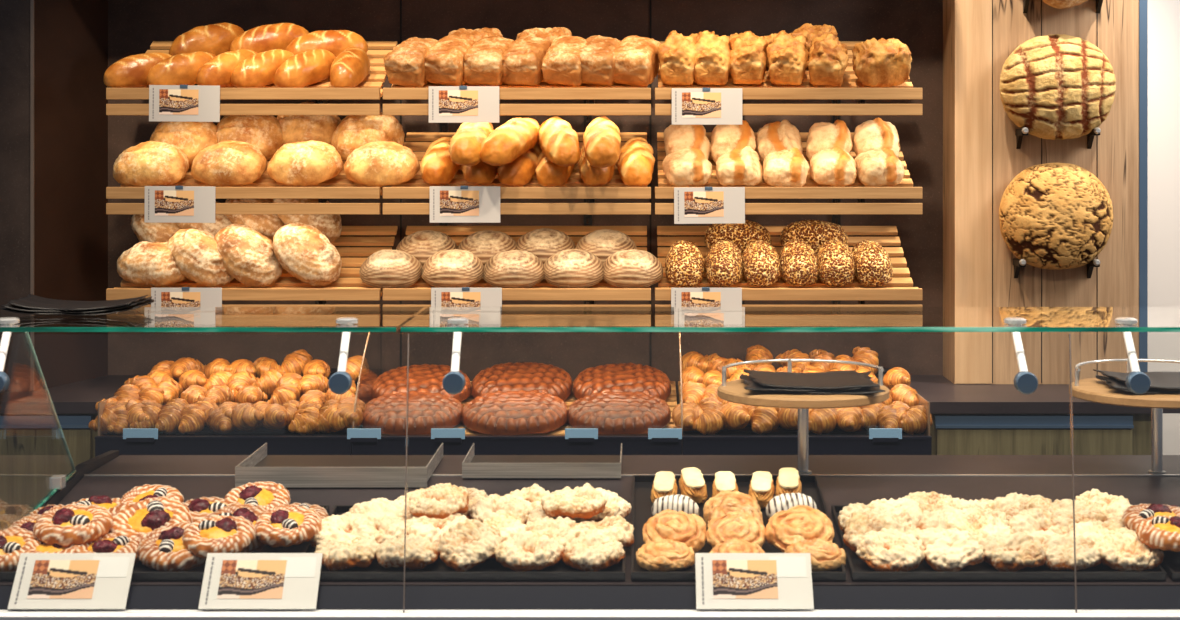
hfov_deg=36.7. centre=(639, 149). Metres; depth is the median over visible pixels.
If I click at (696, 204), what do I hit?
picture
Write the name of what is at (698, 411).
croissant
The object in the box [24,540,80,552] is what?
pastry
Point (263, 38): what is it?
loaf
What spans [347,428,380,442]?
label plate
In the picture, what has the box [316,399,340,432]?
croissant
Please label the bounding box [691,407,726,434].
croissant
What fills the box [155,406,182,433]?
croissant
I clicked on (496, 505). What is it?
ring
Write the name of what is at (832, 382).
stack
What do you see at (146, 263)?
loaf
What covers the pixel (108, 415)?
croissant
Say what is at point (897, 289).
shelf
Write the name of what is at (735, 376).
croissant
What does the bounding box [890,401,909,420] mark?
croissant
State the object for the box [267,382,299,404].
croissant
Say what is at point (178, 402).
croissant
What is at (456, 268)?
loaf
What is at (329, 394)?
croissant
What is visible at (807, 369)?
croissant
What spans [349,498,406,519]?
ring
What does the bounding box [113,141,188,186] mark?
round loaf
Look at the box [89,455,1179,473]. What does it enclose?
countertop
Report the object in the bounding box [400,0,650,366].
trim
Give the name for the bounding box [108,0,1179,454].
wall
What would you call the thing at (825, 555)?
pastry
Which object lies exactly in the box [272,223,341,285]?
loaf
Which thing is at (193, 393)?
croissant
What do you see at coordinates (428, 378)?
bread
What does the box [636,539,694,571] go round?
pastry
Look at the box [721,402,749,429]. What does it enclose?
croissant
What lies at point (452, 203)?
picture
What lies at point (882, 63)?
loaf
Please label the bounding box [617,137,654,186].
loaf
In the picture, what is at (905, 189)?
shelf
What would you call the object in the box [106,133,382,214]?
shelf
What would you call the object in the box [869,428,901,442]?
label plate
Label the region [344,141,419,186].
round loaf
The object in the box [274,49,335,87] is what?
loaf
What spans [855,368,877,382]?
croissant
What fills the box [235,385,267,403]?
croissant
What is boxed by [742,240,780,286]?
loaf
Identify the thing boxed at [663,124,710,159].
roll
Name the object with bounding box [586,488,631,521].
ring
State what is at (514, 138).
loaf
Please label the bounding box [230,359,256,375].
croissant
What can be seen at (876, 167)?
roll
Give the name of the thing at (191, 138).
round loaf
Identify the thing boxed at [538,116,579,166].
loaf
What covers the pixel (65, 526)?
pastry
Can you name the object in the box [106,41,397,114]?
shelf
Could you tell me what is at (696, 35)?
loaf
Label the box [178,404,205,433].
croissant
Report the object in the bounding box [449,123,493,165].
loaf
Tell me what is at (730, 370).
croissant
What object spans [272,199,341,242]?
loaf
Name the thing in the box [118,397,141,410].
croissant
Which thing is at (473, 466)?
box
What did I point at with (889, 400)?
croissant
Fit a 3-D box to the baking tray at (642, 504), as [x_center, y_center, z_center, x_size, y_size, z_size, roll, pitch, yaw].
[0.172,0.708,3.367,0.376,0.092,0.515,0,0,0]
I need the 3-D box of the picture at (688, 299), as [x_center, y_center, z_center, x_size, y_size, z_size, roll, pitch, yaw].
[0.174,0.442,5.082,0.112,0.072,0.001,0,0,0]
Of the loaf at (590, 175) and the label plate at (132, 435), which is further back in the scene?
the loaf at (590, 175)
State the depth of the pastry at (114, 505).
3.37 m
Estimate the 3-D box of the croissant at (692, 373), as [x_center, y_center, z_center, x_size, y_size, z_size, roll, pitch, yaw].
[0.155,0.675,5.272,0.080,0.071,0.119,-1,0,-3]
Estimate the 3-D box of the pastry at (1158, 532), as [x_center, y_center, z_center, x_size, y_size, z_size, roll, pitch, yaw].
[0.951,0.682,3.184,0.127,0.051,0.129,0,0,-26]
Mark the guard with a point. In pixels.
(346, 320)
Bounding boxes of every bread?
[361,392,462,435]
[372,364,470,401]
[462,390,567,435]
[471,362,572,400]
[568,391,670,434]
[573,363,670,400]
[999,34,1115,139]
[999,163,1112,269]
[1042,0,1086,8]
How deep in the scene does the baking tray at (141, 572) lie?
3.11 m
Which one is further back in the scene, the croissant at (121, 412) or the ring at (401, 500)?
the croissant at (121, 412)
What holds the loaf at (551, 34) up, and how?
on the shelf at (543, 90)
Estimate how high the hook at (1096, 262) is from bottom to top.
0.064 m
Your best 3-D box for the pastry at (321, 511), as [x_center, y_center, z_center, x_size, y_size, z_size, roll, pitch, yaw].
[-0.645,0.696,3.347,0.121,0.053,0.120,0,0,-9]
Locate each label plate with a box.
[123,428,157,442]
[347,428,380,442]
[431,428,464,442]
[565,428,597,442]
[648,428,681,442]
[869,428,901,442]
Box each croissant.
[88,404,117,434]
[95,398,122,432]
[113,384,140,399]
[113,402,129,434]
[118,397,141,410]
[124,375,155,387]
[127,403,149,426]
[129,400,162,427]
[138,384,163,404]
[147,370,173,383]
[150,360,174,372]
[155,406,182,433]
[156,380,182,404]
[163,398,187,411]
[169,357,205,382]
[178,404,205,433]
[179,370,206,390]
[180,385,206,403]
[194,397,217,424]
[202,371,233,389]
[203,407,234,432]
[204,358,232,378]
[204,385,237,405]
[217,401,237,418]
[227,371,259,390]
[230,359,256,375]
[231,402,263,430]
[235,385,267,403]
[251,369,285,397]
[253,401,270,427]
[254,357,282,377]
[262,404,286,428]
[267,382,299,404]
[276,373,301,396]
[281,349,312,375]
[282,400,299,428]
[288,407,319,434]
[296,401,320,434]
[299,374,328,394]
[299,390,327,406]
[303,359,329,377]
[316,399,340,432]
[322,404,347,431]
[325,388,358,400]
[327,379,355,393]
[337,401,362,429]
[340,397,366,412]
[346,355,368,381]
[672,401,700,430]
[673,403,702,418]
[681,351,712,372]
[682,366,703,382]
[682,381,705,405]
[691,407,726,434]
[699,397,722,410]
[702,370,721,386]
[703,353,725,369]
[703,384,718,399]
[717,358,751,379]
[718,397,728,404]
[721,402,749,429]
[726,368,751,381]
[745,345,772,364]
[746,405,755,424]
[750,363,775,371]
[751,406,779,433]
[775,349,809,370]
[776,366,800,372]
[777,408,809,429]
[800,365,823,372]
[809,349,834,370]
[809,408,837,434]
[824,368,842,371]
[829,355,856,370]
[835,408,844,428]
[837,407,862,431]
[852,347,878,374]
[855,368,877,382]
[859,403,881,429]
[876,403,899,427]
[881,390,892,404]
[883,367,910,389]
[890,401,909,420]
[891,384,918,406]
[899,405,932,434]
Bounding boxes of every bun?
[652,495,699,515]
[766,493,816,517]
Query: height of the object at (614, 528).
0.053 m
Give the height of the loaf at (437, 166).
0.142 m
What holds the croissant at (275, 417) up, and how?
in the bin at (207, 441)
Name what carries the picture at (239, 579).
attached to the price card at (230, 580)
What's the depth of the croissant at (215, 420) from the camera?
4.90 m
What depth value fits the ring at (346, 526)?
3.24 m
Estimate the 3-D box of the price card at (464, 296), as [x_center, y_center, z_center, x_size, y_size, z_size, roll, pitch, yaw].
[-0.495,0.445,5.084,0.202,0.106,0.008,0,0,0]
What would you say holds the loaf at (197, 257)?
on the shelf at (283, 289)
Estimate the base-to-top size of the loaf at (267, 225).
0.161 m
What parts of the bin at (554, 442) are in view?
divider glass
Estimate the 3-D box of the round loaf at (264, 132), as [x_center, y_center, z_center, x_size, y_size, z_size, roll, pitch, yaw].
[-1.181,-0.040,5.364,0.216,0.160,0.165,0,0,-15]
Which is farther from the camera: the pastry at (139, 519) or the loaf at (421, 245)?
the loaf at (421, 245)
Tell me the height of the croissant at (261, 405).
0.075 m
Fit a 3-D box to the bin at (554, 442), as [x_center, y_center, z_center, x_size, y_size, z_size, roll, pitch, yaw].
[-0.335,0.733,5.172,0.905,0.422,0.656,0,0,0]
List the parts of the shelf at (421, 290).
rail, rail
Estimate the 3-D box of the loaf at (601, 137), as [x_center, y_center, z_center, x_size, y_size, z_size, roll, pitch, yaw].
[-0.109,-0.024,5.132,0.109,0.150,0.240,0,0,-3]
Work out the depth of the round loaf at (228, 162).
5.14 m
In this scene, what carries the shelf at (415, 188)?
attached to the wall at (133, 25)
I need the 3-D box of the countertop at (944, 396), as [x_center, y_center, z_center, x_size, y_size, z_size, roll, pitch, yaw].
[1.202,0.724,5.299,0.815,0.032,0.598,0,0,0]
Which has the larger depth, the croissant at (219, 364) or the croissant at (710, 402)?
the croissant at (219, 364)
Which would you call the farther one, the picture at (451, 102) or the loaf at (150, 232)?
the loaf at (150, 232)
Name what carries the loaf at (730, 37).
on the shelf at (851, 88)
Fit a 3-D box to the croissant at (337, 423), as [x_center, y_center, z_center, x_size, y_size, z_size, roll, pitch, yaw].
[-0.849,0.741,4.934,0.087,0.078,0.128,0,0,-23]
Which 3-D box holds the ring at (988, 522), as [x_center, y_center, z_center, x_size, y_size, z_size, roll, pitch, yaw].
[0.623,0.698,3.265,0.123,0.069,0.112,0,0,-14]
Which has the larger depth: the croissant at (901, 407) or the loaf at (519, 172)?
the loaf at (519, 172)
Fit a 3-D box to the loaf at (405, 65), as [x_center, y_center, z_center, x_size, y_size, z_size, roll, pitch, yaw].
[-0.661,-0.257,5.201,0.129,0.155,0.188,0,0,18]
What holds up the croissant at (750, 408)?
in the bin at (780, 441)
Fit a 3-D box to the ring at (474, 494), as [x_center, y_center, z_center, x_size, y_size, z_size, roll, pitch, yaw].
[-0.337,0.682,3.412,0.112,0.061,0.117,0,0,-35]
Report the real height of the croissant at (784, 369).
0.079 m
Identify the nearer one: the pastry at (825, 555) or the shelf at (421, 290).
the pastry at (825, 555)
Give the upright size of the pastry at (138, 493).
0.067 m
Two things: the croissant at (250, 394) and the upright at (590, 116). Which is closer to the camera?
the croissant at (250, 394)
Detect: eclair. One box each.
[651,471,677,502]
[679,467,706,503]
[712,471,737,496]
[748,471,774,507]
[775,468,801,495]
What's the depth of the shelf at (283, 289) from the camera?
5.10 m
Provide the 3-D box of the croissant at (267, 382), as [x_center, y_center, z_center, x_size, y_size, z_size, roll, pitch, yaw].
[-1.081,0.685,5.220,0.088,0.083,0.127,0,0,40]
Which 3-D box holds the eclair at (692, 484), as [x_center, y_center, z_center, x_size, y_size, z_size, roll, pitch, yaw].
[0.105,0.663,3.519,0.052,0.061,0.098,0,0,-6]
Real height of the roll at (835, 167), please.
0.117 m
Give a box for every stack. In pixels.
[0,294,153,315]
[739,369,884,393]
[1093,369,1179,393]
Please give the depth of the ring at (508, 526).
3.28 m
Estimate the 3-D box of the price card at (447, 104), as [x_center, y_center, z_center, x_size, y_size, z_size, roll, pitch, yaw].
[-0.503,-0.131,5.084,0.202,0.106,0.008,0,0,0]
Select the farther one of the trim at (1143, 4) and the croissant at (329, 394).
the trim at (1143, 4)
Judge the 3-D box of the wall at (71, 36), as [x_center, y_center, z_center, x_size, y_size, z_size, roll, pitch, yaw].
[-2.437,0.150,5.410,1.526,3.000,0.380,0,0,0]
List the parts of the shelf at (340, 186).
rail, rail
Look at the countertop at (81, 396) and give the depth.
5.09 m
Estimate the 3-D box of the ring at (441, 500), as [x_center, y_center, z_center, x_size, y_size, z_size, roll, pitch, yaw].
[-0.378,0.657,3.336,0.118,0.054,0.108,0,0,-12]
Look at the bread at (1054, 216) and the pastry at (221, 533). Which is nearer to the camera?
the pastry at (221, 533)
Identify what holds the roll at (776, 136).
on the shelf at (905, 189)
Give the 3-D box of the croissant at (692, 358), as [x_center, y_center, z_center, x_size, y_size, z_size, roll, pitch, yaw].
[0.166,0.650,5.391,0.087,0.079,0.138,0,0,-33]
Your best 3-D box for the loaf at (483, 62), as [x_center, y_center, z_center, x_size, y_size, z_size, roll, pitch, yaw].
[-0.439,-0.262,5.207,0.125,0.151,0.193,0,0,15]
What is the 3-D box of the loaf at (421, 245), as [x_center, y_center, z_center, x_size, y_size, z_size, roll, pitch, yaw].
[-0.636,0.296,5.317,0.186,0.112,0.158,0,0,-7]
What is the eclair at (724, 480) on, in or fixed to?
on the baking tray at (642, 504)
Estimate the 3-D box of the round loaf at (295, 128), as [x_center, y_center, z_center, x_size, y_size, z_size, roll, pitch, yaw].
[-1.015,-0.065,5.417,0.215,0.164,0.162,0,0,15]
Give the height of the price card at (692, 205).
0.108 m
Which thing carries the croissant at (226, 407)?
in the bin at (207, 441)
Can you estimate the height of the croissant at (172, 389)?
0.075 m
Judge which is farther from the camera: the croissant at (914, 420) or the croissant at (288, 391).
the croissant at (288, 391)
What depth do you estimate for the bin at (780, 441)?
4.85 m
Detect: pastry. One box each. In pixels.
[0,527,40,571]
[10,514,39,531]
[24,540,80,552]
[28,504,64,515]
[33,504,113,547]
[71,495,129,515]
[74,532,140,563]
[108,496,192,540]
[121,484,183,504]
[137,521,206,571]
[181,497,240,521]
[182,515,255,557]
[208,503,266,552]
[224,481,290,509]
[254,504,322,547]
[283,503,328,518]
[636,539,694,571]
[642,509,705,552]
[703,490,761,522]
[706,511,765,547]
[707,503,762,526]
[709,539,764,552]
[765,505,833,552]
[784,538,845,571]
[1121,504,1179,530]
[1136,515,1179,551]
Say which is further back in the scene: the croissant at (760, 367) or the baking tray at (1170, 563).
the croissant at (760, 367)
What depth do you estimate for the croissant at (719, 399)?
5.04 m
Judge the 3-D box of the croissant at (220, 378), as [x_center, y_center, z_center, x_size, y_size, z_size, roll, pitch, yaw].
[-1.230,0.688,5.217,0.085,0.079,0.133,0,0,25]
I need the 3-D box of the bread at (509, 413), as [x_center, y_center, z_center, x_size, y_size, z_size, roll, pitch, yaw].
[-0.353,0.739,5.028,0.301,0.095,0.303,0,0,-3]
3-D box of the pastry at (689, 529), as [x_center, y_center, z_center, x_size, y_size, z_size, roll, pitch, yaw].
[0.063,0.699,3.253,0.117,0.071,0.103,0,0,10]
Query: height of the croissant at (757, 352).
0.084 m
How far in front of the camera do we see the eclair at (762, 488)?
3.46 m
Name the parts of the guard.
knob, support rod, glass, knob, support rod, knob, support rod, glass, support rod, knob, support rod, knob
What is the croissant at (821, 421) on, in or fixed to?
in the bin at (780, 441)
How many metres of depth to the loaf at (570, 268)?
5.13 m
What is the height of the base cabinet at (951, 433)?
0.908 m
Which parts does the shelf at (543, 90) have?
rail, rail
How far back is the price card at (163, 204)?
5.08 m
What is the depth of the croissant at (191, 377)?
5.17 m
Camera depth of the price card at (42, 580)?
3.09 m
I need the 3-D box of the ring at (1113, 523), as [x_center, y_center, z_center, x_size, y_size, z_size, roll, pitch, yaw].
[0.900,0.704,3.277,0.113,0.049,0.115,0,0,-40]
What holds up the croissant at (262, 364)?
in the bin at (207, 441)
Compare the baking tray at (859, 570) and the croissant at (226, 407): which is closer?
the baking tray at (859, 570)
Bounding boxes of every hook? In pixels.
[1013,258,1025,277]
[1015,127,1028,148]
[1023,0,1029,12]
[1086,259,1099,277]
[1087,127,1100,148]
[1096,0,1102,12]
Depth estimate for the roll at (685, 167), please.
5.13 m
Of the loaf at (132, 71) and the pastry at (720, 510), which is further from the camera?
the loaf at (132, 71)
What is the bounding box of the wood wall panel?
[943,0,1138,383]
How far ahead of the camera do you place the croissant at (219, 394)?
5.07 m
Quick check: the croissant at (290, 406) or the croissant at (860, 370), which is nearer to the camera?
the croissant at (290, 406)
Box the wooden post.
[955,0,991,383]
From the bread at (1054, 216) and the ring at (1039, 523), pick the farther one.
the bread at (1054, 216)
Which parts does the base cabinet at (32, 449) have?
grip rail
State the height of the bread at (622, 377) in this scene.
0.108 m
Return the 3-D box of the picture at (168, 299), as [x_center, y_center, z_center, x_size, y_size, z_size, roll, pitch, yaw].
[-1.311,0.442,5.082,0.112,0.072,0.001,0,0,0]
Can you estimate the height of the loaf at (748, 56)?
0.160 m
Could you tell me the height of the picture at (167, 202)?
0.072 m
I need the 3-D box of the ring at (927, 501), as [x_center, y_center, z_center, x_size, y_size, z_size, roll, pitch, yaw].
[0.555,0.685,3.412,0.119,0.050,0.108,0,0,-28]
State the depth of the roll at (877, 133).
5.28 m
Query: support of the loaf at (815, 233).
on the shelf at (897, 289)
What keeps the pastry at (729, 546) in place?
in the baking tray at (642, 504)
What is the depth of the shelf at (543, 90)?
5.09 m
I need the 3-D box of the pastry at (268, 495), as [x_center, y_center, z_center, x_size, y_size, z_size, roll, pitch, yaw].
[-0.733,0.677,3.403,0.128,0.072,0.119,0,0,-6]
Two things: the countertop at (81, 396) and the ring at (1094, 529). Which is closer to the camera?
the ring at (1094, 529)
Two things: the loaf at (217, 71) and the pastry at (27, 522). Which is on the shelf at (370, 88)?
the loaf at (217, 71)
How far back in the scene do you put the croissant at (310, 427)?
4.90 m
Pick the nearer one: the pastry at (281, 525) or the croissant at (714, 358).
the pastry at (281, 525)
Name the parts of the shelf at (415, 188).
rail, rail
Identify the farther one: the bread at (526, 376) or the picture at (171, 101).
the bread at (526, 376)
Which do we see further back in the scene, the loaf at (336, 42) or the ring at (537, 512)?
the loaf at (336, 42)
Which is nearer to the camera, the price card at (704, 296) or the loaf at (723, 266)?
the price card at (704, 296)
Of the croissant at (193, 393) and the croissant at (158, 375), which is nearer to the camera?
the croissant at (193, 393)
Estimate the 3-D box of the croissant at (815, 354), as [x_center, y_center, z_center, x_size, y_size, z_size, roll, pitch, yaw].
[0.551,0.650,5.397,0.085,0.087,0.125,0,0,2]
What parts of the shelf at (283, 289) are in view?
rail, rail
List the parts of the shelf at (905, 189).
rail, rail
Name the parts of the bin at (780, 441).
panel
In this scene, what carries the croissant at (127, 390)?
in the bin at (207, 441)
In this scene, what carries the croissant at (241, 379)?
in the bin at (207, 441)
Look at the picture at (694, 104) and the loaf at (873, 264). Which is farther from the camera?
the loaf at (873, 264)
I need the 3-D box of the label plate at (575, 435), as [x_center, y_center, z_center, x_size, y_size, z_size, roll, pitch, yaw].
[-0.159,0.778,4.845,0.090,0.040,0.007,0,0,0]
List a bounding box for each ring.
[310,512,377,546]
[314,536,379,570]
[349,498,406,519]
[373,516,407,543]
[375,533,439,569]
[388,491,415,519]
[406,513,469,544]
[407,483,468,518]
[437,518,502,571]
[460,486,487,519]
[469,494,528,523]
[483,515,525,540]
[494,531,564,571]
[510,483,549,510]
[524,516,575,546]
[526,504,585,523]
[540,483,606,518]
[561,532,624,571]
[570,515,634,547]
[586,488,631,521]
[838,502,885,532]
[843,508,909,552]
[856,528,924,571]
[868,497,922,518]
[896,510,948,538]
[904,491,951,512]
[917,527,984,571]
[933,498,987,516]
[946,508,1010,541]
[977,498,1021,520]
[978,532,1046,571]
[994,492,1051,510]
[1008,507,1069,541]
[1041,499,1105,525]
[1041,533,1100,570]
[1068,520,1119,540]
[1076,489,1130,520]
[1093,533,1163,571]
[1102,516,1136,536]
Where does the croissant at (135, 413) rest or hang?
in the bin at (207, 441)
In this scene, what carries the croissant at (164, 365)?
in the bin at (207, 441)
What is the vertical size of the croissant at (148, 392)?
0.086 m
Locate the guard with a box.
[0,307,1179,612]
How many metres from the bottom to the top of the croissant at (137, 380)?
0.073 m
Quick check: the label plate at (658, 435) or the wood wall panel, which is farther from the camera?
the wood wall panel
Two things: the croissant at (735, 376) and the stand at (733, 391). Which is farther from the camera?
the croissant at (735, 376)
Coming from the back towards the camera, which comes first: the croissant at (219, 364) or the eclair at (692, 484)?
the croissant at (219, 364)
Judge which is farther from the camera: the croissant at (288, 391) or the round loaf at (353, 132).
the round loaf at (353, 132)
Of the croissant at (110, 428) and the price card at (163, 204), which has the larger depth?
the price card at (163, 204)
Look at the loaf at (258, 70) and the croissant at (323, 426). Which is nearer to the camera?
the croissant at (323, 426)
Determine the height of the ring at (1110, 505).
0.061 m
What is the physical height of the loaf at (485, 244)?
0.112 m
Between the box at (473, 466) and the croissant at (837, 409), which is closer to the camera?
the box at (473, 466)
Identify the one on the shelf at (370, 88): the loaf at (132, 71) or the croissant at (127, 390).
the loaf at (132, 71)
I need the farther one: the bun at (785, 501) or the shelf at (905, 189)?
the shelf at (905, 189)
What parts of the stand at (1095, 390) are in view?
rail post, gallery rail, rail post, post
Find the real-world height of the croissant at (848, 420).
0.073 m
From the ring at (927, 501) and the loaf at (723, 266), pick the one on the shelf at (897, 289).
the loaf at (723, 266)
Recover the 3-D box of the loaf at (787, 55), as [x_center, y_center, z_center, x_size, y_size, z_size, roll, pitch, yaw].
[0.434,-0.269,5.197,0.122,0.164,0.179,0,0,10]
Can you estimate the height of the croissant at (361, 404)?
0.076 m
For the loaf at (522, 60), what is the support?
on the shelf at (543, 90)
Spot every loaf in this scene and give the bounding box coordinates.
[103,52,171,87]
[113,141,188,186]
[117,241,186,287]
[131,215,180,241]
[147,51,215,84]
[149,122,217,167]
[167,228,233,287]
[169,22,244,55]
[176,201,231,235]
[191,140,266,186]
[196,49,256,87]
[214,224,282,286]
[216,115,283,158]
[225,199,284,241]
[230,23,308,52]
[231,49,293,87]
[267,140,342,186]
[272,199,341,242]
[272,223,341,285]
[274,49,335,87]
[276,102,340,144]
[286,30,367,56]
[330,47,369,87]
[331,112,404,159]
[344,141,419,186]
[359,250,421,288]
[384,37,437,87]
[396,230,457,267]
[420,136,461,184]
[422,249,483,287]
[424,35,473,85]
[448,27,502,40]
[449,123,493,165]
[458,230,516,265]
[463,36,513,85]
[463,161,498,184]
[480,118,539,165]
[483,250,543,287]
[497,141,541,186]
[502,36,550,85]
[516,228,575,263]
[517,27,571,42]
[535,152,574,186]
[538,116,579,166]
[541,35,585,85]
[543,249,602,287]
[575,229,636,262]
[578,145,614,186]
[579,35,620,85]
[583,116,620,167]
[603,249,662,287]
[613,35,660,85]
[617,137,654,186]
[657,30,696,85]
[665,239,704,287]
[683,31,718,40]
[694,31,730,85]
[704,220,771,255]
[704,240,742,286]
[727,33,758,39]
[729,31,769,83]
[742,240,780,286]
[764,33,776,67]
[767,30,808,85]
[779,239,818,286]
[780,219,847,254]
[790,23,838,67]
[807,32,848,86]
[817,239,854,286]
[852,38,911,87]
[852,240,892,286]
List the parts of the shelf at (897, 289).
rail, rail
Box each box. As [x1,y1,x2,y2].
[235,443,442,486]
[462,443,621,477]
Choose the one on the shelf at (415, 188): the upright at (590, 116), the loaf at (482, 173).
the loaf at (482, 173)
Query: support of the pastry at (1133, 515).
on the baking tray at (1170, 563)
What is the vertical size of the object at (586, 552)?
0.054 m
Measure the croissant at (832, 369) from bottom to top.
0.072 m
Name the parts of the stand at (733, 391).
rail post, rail post, post, gallery rail, rail post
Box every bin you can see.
[95,368,384,456]
[352,332,682,454]
[682,368,931,454]
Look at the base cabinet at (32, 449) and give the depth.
5.01 m
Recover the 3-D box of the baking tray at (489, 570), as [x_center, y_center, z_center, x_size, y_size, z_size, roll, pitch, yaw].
[-0.309,0.721,3.280,0.565,0.066,0.340,0,0,0]
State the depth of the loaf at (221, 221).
5.27 m
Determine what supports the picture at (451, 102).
attached to the price card at (447, 104)
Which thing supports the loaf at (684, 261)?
on the shelf at (897, 289)
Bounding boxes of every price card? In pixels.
[8,553,135,608]
[144,186,215,222]
[149,85,219,121]
[151,287,221,306]
[198,553,322,608]
[429,86,498,122]
[430,186,499,222]
[431,287,501,306]
[671,287,741,306]
[672,88,741,124]
[674,187,744,223]
[695,553,813,608]
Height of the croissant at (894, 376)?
0.075 m
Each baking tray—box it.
[0,505,329,580]
[312,505,625,580]
[631,475,845,580]
[831,505,1165,580]
[1159,505,1179,580]
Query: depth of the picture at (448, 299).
5.08 m
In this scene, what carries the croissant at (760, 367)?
on the bin at (780, 441)
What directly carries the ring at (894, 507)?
in the baking tray at (859, 570)
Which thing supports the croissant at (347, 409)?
in the bin at (207, 441)
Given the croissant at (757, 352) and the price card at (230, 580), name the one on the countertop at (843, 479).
the price card at (230, 580)
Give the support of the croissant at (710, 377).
on the bin at (780, 441)
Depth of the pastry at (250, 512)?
3.27 m
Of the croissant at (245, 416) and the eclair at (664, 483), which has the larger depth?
the croissant at (245, 416)
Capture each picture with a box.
[27,560,99,598]
[155,190,193,215]
[159,89,198,114]
[161,292,199,306]
[217,560,286,598]
[439,90,477,115]
[440,191,478,215]
[441,292,480,306]
[681,292,720,306]
[682,92,720,117]
[684,191,723,216]
[712,560,777,598]
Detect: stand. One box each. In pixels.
[717,358,888,473]
[1069,358,1179,473]
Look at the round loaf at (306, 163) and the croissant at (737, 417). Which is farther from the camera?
the round loaf at (306, 163)
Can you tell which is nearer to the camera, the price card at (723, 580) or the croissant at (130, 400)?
the price card at (723, 580)
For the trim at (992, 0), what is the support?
attached to the wood wall panel
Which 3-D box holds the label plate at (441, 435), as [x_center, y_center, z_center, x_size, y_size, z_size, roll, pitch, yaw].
[-0.523,0.778,4.845,0.093,0.040,0.007,0,0,0]
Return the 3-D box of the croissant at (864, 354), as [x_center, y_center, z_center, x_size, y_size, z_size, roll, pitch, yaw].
[0.682,0.646,5.403,0.085,0.091,0.116,0,0,13]
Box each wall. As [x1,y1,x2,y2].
[0,0,107,390]
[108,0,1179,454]
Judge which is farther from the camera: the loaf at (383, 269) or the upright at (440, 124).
the upright at (440, 124)
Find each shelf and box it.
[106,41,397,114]
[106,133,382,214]
[106,226,397,306]
[383,79,650,114]
[383,132,650,214]
[383,226,650,309]
[655,41,921,114]
[655,132,921,214]
[655,226,921,306]
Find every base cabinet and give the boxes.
[0,413,97,529]
[930,413,1150,454]
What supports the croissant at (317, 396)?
on the bin at (207, 441)
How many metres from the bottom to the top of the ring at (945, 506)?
0.054 m
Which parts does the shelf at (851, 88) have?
rail, rail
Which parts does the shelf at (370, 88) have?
rail, rail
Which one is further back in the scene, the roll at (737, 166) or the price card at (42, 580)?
the roll at (737, 166)
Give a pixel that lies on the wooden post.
(973, 18)
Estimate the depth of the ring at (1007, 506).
3.38 m
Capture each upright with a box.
[439,123,447,225]
[584,100,591,303]
[832,100,840,303]
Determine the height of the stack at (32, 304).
0.030 m
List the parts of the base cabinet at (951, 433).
grip rail, drawer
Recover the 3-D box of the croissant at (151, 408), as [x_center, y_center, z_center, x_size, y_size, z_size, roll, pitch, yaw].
[-1.368,0.740,4.939,0.087,0.088,0.125,0,0,6]
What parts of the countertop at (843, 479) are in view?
panel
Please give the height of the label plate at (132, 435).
0.040 m
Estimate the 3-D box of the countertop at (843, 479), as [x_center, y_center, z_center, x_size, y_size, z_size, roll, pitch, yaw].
[0.242,1.151,3.474,2.815,0.998,0.892,0,0,0]
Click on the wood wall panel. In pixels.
(1118, 20)
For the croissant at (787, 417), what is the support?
in the bin at (780, 441)
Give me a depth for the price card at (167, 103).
5.08 m
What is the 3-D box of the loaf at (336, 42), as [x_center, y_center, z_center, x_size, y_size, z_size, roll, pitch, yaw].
[-0.945,-0.307,5.363,0.251,0.111,0.110,0,0,-21]
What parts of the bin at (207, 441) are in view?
panel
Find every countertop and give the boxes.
[0,375,146,412]
[0,450,1179,619]
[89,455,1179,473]
[910,375,1179,412]
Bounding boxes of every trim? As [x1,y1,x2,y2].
[30,0,33,390]
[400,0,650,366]
[992,0,1097,382]
[1139,0,1147,371]
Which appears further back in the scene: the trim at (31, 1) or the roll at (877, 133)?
the roll at (877, 133)
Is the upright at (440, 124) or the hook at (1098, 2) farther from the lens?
the upright at (440, 124)
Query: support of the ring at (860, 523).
in the baking tray at (859, 570)
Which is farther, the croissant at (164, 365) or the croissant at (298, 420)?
the croissant at (164, 365)
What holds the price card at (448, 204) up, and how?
attached to the shelf at (415, 188)
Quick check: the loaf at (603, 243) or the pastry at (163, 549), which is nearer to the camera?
the pastry at (163, 549)
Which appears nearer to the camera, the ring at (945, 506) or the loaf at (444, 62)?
the ring at (945, 506)
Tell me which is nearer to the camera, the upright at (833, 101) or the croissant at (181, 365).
the croissant at (181, 365)
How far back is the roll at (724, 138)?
5.27 m
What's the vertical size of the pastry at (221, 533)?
0.061 m
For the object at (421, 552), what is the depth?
3.14 m
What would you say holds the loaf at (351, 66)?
on the shelf at (370, 88)
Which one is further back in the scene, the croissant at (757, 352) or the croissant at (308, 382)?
the croissant at (757, 352)
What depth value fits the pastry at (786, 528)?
3.24 m
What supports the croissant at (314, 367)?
on the bin at (207, 441)
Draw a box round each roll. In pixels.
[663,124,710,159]
[663,148,711,186]
[710,120,755,163]
[716,146,761,185]
[756,119,803,161]
[762,147,809,186]
[806,120,851,160]
[809,147,856,186]
[852,117,899,157]
[854,148,904,186]

